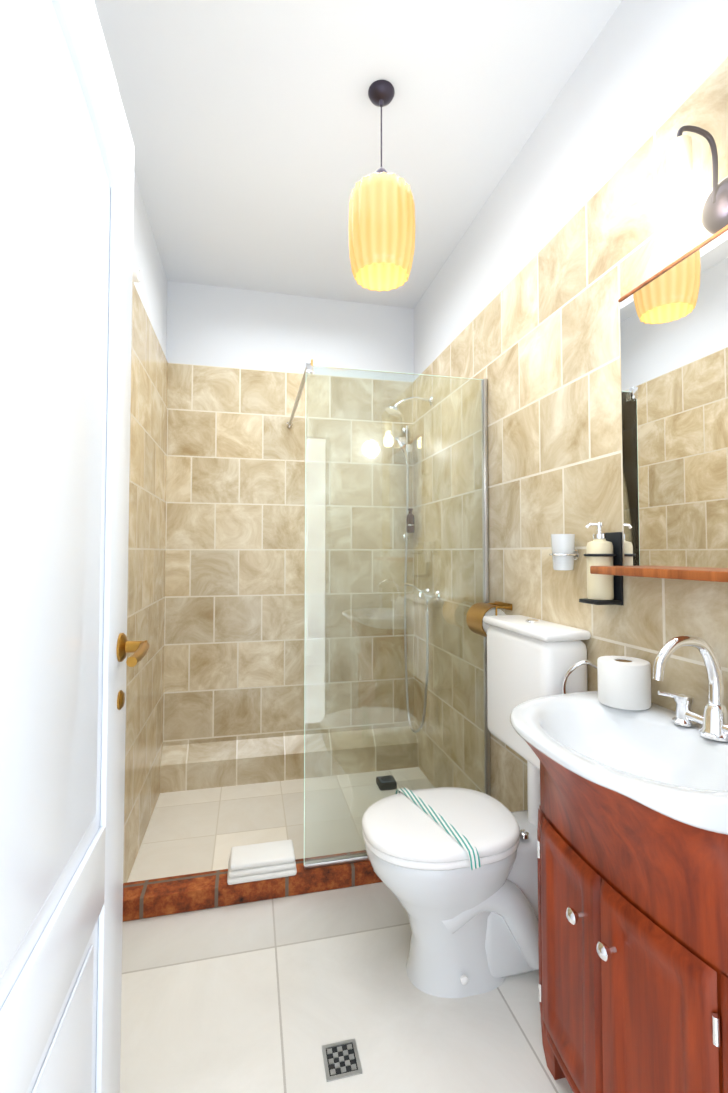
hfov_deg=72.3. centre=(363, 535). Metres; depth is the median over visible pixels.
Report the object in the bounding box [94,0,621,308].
ceiling
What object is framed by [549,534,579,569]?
holder
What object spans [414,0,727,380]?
wall
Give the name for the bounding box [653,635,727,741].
faucet
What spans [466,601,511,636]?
holder
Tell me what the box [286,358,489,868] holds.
glass
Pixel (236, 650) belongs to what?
wall tiles
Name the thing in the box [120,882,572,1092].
floor
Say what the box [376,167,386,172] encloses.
socket
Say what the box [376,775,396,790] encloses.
drain cover
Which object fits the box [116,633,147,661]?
door handle
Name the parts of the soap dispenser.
spout, plate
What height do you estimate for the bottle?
0.141 m
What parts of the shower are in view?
rail handle, mixer lever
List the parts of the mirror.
trim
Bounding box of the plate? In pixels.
[117,690,124,709]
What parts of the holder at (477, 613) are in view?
arm, plate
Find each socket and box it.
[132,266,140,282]
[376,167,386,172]
[667,135,692,184]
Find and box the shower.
[391,425,439,732]
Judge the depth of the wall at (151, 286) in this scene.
2.21 m
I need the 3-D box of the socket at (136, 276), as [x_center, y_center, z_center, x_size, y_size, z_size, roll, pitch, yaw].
[-0.802,-0.901,1.717,0.054,0.072,0.072,0,-2,-13]
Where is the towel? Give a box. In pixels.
[227,840,296,884]
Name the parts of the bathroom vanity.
door, knob, knob, door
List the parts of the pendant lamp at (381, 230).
lamp shade, cord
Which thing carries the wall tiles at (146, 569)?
attached to the wall at (151, 286)
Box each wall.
[133,172,166,356]
[166,281,413,381]
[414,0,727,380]
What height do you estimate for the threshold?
0.070 m
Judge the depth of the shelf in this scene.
1.04 m
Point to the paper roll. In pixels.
(624, 682)
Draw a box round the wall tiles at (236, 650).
[163,363,413,745]
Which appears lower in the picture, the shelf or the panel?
the panel
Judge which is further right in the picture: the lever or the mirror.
the mirror
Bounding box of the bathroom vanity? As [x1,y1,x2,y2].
[526,741,727,1092]
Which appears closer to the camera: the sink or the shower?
the sink
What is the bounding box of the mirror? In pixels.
[590,225,727,582]
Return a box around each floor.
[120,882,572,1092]
[127,767,433,882]
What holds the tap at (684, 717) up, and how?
on the sink
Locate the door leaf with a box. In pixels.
[0,0,133,1092]
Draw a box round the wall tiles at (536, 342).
[413,56,727,811]
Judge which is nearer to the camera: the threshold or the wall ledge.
the threshold
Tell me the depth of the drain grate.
1.20 m
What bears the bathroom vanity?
on the floor at (274, 995)
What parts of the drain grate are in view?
frame, frame, frame, frame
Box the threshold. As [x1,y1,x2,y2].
[123,850,382,921]
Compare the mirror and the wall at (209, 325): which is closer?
the mirror
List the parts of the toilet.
bowl, seat, lid, cistern lid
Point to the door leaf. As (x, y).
(47, 20)
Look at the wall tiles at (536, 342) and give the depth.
1.59 m
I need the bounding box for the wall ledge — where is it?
[160,726,417,792]
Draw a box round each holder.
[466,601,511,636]
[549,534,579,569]
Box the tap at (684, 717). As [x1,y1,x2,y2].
[658,691,696,726]
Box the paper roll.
[597,656,650,709]
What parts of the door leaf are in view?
door lock rail, upper door panel, arched door rail, door stile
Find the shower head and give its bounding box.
[385,396,432,416]
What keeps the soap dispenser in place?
attached to the wall tiles at (536, 342)
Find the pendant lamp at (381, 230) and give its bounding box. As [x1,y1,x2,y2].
[348,80,414,291]
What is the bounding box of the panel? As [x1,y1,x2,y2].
[32,945,93,1092]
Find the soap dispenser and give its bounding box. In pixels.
[579,522,622,604]
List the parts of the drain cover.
plate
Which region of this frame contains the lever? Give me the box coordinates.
[126,642,149,666]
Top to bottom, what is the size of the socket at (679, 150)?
0.075 m
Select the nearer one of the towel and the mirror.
the mirror
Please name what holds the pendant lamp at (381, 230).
hanging from the ceiling
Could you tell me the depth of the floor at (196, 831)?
2.26 m
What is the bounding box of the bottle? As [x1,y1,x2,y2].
[406,508,414,532]
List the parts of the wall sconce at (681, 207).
bulb, arm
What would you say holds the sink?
in the bathroom vanity
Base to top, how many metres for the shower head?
0.122 m
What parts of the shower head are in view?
arm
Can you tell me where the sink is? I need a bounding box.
[510,635,727,834]
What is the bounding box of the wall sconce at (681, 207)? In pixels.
[662,125,727,233]
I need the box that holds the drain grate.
[322,1038,361,1081]
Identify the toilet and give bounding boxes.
[362,615,596,997]
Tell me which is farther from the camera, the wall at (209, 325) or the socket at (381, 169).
the wall at (209, 325)
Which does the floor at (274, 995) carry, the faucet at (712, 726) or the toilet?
the toilet
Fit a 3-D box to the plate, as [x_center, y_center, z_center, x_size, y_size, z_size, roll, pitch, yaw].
[-0.440,0.298,0.904,0.008,0.034,0.034,0,-2,-13]
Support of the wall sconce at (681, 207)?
attached to the wall tiles at (536, 342)
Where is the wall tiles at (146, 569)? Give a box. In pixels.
[123,282,167,882]
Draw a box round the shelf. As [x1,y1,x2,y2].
[590,566,727,582]

